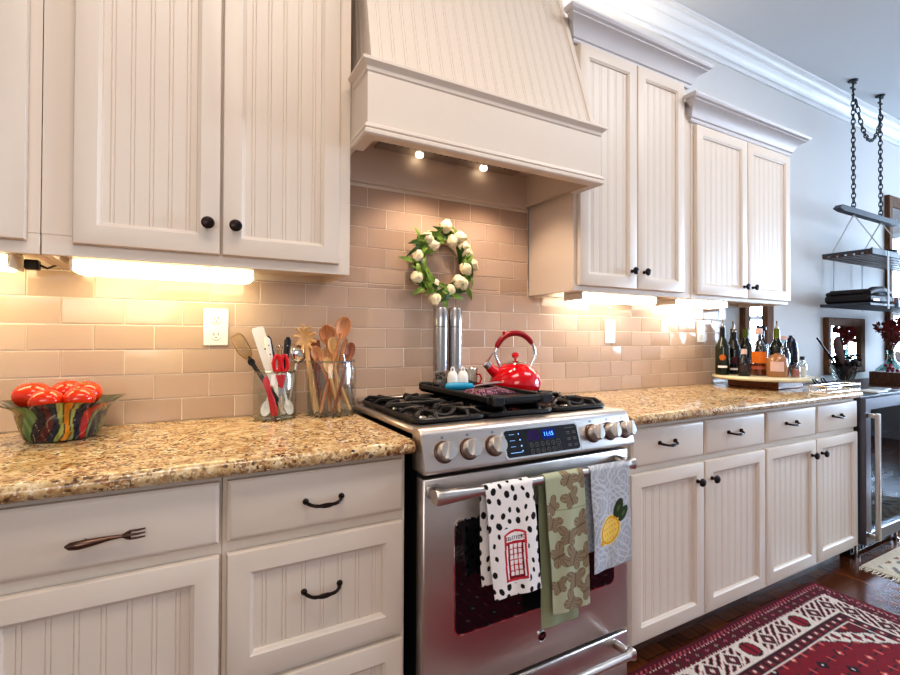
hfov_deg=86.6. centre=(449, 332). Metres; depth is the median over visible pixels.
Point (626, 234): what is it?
upper cabinet
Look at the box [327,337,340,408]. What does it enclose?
wooden spoon
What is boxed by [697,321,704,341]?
wall outlet
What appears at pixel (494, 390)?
pot holder
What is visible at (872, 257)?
rack
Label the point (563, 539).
kitchen towel
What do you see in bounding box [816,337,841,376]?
wooden spoon
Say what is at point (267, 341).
kitchen knife
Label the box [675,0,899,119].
ceiling
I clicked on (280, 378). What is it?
scissors
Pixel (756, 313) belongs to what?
mirror glass
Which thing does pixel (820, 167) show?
wall
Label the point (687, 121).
trim
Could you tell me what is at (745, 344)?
liquor bottle
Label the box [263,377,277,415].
spatula
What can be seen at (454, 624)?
range
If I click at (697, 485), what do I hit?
base cabinet
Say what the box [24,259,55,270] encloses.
plug
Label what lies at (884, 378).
box
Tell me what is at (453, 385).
utensil
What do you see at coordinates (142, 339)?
backsplash
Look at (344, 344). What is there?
wooden spoon
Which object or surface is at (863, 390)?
folded paper
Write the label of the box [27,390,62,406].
tomato
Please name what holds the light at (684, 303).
attached to the upper cabinet at (740, 159)
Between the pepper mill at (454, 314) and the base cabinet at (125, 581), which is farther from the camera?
the pepper mill at (454, 314)
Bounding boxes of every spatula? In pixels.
[252,326,284,413]
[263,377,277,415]
[309,340,321,407]
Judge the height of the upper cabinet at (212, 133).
1.118 m
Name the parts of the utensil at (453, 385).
blade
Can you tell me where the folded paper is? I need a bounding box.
[861,389,887,392]
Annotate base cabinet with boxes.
[0,477,221,674]
[220,455,403,674]
[621,410,764,651]
[746,399,857,600]
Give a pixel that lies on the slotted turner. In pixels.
(237, 334)
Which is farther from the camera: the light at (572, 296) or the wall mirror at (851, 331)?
the wall mirror at (851, 331)
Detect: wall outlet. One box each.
[203,308,227,345]
[605,319,614,342]
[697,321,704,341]
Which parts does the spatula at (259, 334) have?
blade, handle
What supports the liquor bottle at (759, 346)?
on the serving board
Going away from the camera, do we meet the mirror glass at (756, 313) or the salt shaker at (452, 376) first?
the salt shaker at (452, 376)
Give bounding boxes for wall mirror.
[740,306,773,355]
[823,317,864,373]
[884,195,899,361]
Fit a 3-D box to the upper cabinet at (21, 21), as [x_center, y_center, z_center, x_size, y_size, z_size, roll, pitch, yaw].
[-1.348,-0.748,1.052,0.743,1.118,0.380,1,-1,-29]
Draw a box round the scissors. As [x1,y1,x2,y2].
[272,354,288,414]
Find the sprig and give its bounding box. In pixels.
[884,364,899,371]
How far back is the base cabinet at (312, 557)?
1.16 m
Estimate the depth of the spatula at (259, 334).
1.57 m
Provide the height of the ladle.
0.235 m
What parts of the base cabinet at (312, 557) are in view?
drawer, drawer, panel, pull, pull, drawer, panel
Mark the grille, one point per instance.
(853, 551)
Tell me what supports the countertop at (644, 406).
on the base cabinet at (697, 485)
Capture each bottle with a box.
[715,319,729,374]
[728,321,732,343]
[729,324,740,373]
[738,349,750,375]
[739,329,751,362]
[749,328,765,375]
[754,326,768,359]
[766,347,788,376]
[770,320,783,354]
[781,336,789,358]
[783,335,798,374]
[791,359,799,376]
[797,357,806,376]
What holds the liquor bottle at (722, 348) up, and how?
on the serving board
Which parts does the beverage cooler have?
handle, door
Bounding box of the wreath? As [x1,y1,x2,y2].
[399,218,478,306]
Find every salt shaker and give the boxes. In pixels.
[447,366,457,382]
[458,366,467,382]
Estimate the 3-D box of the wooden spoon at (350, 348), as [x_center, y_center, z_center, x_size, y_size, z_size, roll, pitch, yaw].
[-0.369,0.154,1.658,0.016,0.240,0.092,0,-1,42]
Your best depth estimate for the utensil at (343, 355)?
1.70 m
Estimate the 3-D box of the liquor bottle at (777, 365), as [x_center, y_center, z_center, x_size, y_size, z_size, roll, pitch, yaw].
[1.758,0.157,2.565,0.103,0.160,0.102,1,-1,-29]
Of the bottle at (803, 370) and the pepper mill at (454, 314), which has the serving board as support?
the bottle at (803, 370)
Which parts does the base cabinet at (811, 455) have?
drawer, door, panel, pull, knob, knob, drawer, door, panel, pull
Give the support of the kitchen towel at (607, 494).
hanging from the range
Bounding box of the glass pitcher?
[826,352,862,384]
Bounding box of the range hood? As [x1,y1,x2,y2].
[348,0,607,209]
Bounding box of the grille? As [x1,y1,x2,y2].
[843,534,892,554]
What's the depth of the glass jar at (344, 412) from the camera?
1.65 m
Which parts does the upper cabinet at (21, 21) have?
door, frame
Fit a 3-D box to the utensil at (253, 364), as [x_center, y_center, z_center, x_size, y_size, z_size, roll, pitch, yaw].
[-0.595,0.178,1.562,0.127,0.189,0.008,1,-1,-25]
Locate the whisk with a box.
[274,343,282,374]
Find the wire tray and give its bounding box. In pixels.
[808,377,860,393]
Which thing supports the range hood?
attached to the wall
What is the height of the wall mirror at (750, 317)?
0.720 m
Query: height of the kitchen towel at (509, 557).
0.311 m
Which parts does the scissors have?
handle, blade, blade, handle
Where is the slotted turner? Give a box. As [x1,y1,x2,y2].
[231,333,278,407]
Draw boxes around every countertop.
[0,412,414,504]
[561,382,862,425]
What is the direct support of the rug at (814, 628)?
on the floor
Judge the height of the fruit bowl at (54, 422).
0.106 m
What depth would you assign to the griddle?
1.54 m
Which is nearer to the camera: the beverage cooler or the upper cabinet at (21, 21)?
the upper cabinet at (21, 21)
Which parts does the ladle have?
handle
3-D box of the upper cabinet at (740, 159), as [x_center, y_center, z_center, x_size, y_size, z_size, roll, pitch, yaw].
[1.511,-0.640,2.629,1.061,0.958,0.380,1,-1,-29]
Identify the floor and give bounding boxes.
[627,530,899,672]
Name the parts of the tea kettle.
spout, handle, lid, lid knob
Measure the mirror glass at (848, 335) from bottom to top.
0.304 m
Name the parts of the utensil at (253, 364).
handle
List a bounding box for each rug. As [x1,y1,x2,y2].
[627,582,899,674]
[859,546,899,581]
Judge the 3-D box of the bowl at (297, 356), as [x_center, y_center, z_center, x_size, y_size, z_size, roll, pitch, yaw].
[-0.525,0.073,1.657,0.071,0.071,0.049,13,-11,-28]
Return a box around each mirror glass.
[750,306,763,351]
[831,326,857,361]
[893,207,899,351]
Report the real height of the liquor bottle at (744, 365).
0.147 m
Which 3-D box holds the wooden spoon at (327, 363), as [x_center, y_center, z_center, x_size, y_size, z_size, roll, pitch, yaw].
[-0.406,0.180,1.640,0.062,0.188,0.016,0,-1,-5]
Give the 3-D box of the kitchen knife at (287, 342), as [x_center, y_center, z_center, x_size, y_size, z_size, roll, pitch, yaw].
[-0.557,0.143,1.620,0.034,0.257,0.013,1,-1,-41]
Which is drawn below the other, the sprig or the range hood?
the sprig
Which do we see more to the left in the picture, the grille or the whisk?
the whisk
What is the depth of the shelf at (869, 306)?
3.36 m
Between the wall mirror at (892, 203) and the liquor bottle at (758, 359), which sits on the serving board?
the liquor bottle at (758, 359)
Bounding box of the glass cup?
[465,368,481,383]
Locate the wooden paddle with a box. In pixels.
[833,336,847,377]
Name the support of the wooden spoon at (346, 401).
in the glass jar at (344, 412)
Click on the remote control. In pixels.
(877, 388)
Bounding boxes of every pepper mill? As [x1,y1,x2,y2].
[433,307,447,387]
[448,308,461,374]
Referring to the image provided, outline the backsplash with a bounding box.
[0,181,725,432]
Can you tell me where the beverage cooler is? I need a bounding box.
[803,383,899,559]
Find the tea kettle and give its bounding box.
[483,330,541,390]
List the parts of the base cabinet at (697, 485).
drawer, door, panel, pull, knob, knob, drawer, door, panel, pull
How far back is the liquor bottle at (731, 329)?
2.86 m
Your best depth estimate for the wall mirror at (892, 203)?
4.09 m
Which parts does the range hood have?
corner trim, bulb, moulding, moulding, corner trim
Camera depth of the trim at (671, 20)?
3.00 m
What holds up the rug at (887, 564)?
on the floor
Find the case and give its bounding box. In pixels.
[825,286,892,303]
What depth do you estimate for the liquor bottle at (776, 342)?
2.77 m
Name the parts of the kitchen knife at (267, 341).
handle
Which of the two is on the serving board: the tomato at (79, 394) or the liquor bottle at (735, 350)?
the liquor bottle at (735, 350)
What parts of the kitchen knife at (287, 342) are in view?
blade, handle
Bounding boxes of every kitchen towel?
[479,476,541,600]
[538,468,589,628]
[584,460,631,574]
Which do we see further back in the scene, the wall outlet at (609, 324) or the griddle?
the wall outlet at (609, 324)
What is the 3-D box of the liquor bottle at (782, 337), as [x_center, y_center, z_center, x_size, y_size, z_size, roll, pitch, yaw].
[1.854,0.129,2.650,0.057,0.219,0.056,1,-1,-29]
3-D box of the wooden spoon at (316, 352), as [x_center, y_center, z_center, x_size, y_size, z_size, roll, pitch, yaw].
[-0.427,0.159,1.640,0.106,0.229,0.013,1,-1,-31]
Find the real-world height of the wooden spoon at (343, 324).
0.333 m
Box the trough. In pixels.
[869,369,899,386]
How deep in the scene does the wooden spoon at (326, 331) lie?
1.68 m
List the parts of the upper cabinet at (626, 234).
door, panel, frame, knob, crown moulding, knob, door, panel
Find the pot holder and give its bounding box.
[464,386,514,395]
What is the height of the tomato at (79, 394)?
0.058 m
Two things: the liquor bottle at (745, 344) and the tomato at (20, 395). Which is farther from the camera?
the liquor bottle at (745, 344)
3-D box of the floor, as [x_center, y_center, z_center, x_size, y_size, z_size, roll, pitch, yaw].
[2.208,1.249,0.945,10.000,0.080,4.000,1,-1,-29]
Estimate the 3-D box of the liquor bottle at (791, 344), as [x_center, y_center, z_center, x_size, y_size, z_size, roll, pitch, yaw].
[1.953,0.128,2.735,0.076,0.223,0.076,1,-1,-29]
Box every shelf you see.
[820,302,899,312]
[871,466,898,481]
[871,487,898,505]
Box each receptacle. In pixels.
[210,314,221,323]
[210,330,221,339]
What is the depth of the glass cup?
1.91 m
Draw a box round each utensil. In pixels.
[247,358,286,413]
[342,354,353,408]
[445,381,502,389]
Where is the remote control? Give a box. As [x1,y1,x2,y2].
[867,387,891,389]
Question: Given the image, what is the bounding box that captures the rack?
[820,78,899,313]
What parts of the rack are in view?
cord, chain, cord, chain, cord, chain, rail, cord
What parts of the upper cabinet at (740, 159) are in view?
door, panel, frame, knob, crown moulding, knob, door, panel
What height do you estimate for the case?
0.118 m
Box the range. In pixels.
[353,390,636,674]
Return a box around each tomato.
[11,382,51,406]
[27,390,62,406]
[51,380,78,394]
[62,387,95,402]
[69,381,102,402]
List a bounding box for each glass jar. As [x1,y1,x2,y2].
[254,369,295,420]
[307,359,355,416]
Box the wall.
[8,0,899,432]
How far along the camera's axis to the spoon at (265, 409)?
1.56 m
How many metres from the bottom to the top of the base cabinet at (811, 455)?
0.884 m
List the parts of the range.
burner, burner knob, burner knob, burner, burner knob, oven door, control panel, handle, window trim, burner, warming drawer, burner knob, handle, burner knob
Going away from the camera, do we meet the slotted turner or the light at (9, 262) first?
the light at (9, 262)
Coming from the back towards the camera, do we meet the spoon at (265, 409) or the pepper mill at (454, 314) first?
the pepper mill at (454, 314)
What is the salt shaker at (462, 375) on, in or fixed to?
on the griddle
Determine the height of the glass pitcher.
0.220 m
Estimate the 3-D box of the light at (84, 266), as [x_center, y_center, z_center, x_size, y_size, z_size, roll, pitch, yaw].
[-0.822,-0.181,1.404,0.450,0.046,0.120,1,-1,-29]
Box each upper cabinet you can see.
[0,0,65,268]
[41,0,350,283]
[529,0,713,299]
[659,90,812,307]
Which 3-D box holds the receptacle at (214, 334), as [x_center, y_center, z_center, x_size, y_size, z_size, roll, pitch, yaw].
[-0.772,0.009,1.575,0.034,0.034,0.009,1,-1,-29]
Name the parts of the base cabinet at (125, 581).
panel, fork handle, door, drawer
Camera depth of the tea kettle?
1.89 m
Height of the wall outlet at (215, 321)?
0.122 m
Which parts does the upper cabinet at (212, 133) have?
door, panel, knob, knob, door, panel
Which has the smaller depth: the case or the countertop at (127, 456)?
the countertop at (127, 456)
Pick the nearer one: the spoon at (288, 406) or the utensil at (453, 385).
the spoon at (288, 406)
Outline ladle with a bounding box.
[288,344,305,400]
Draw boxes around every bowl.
[0,393,126,443]
[289,344,305,363]
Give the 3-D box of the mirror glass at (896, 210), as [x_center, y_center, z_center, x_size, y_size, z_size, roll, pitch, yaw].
[4.036,-0.458,4.245,0.576,1.256,0.009,1,-1,-29]
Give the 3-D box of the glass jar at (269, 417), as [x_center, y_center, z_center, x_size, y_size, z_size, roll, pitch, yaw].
[-0.579,0.204,1.580,0.135,0.159,0.135,1,-1,-29]
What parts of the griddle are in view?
handle, handle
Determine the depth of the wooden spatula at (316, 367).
1.70 m
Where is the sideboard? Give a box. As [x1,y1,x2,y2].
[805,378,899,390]
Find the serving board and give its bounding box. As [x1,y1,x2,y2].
[712,373,818,389]
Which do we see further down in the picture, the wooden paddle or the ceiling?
the wooden paddle
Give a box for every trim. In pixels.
[585,0,899,146]
[657,114,689,300]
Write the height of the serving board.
0.066 m
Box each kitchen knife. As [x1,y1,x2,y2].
[264,335,280,412]
[281,337,290,401]
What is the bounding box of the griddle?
[419,380,551,406]
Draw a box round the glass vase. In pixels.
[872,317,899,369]
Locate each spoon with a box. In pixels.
[260,383,271,415]
[278,373,293,414]
[310,346,340,409]
[319,316,350,412]
[319,325,335,410]
[322,348,350,409]
[323,357,340,411]
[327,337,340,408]
[327,338,346,408]
[332,342,355,412]
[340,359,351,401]
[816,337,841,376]
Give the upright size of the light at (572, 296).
0.046 m
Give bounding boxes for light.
[0,252,23,271]
[70,257,254,283]
[564,291,656,304]
[656,299,727,308]
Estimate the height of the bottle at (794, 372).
0.095 m

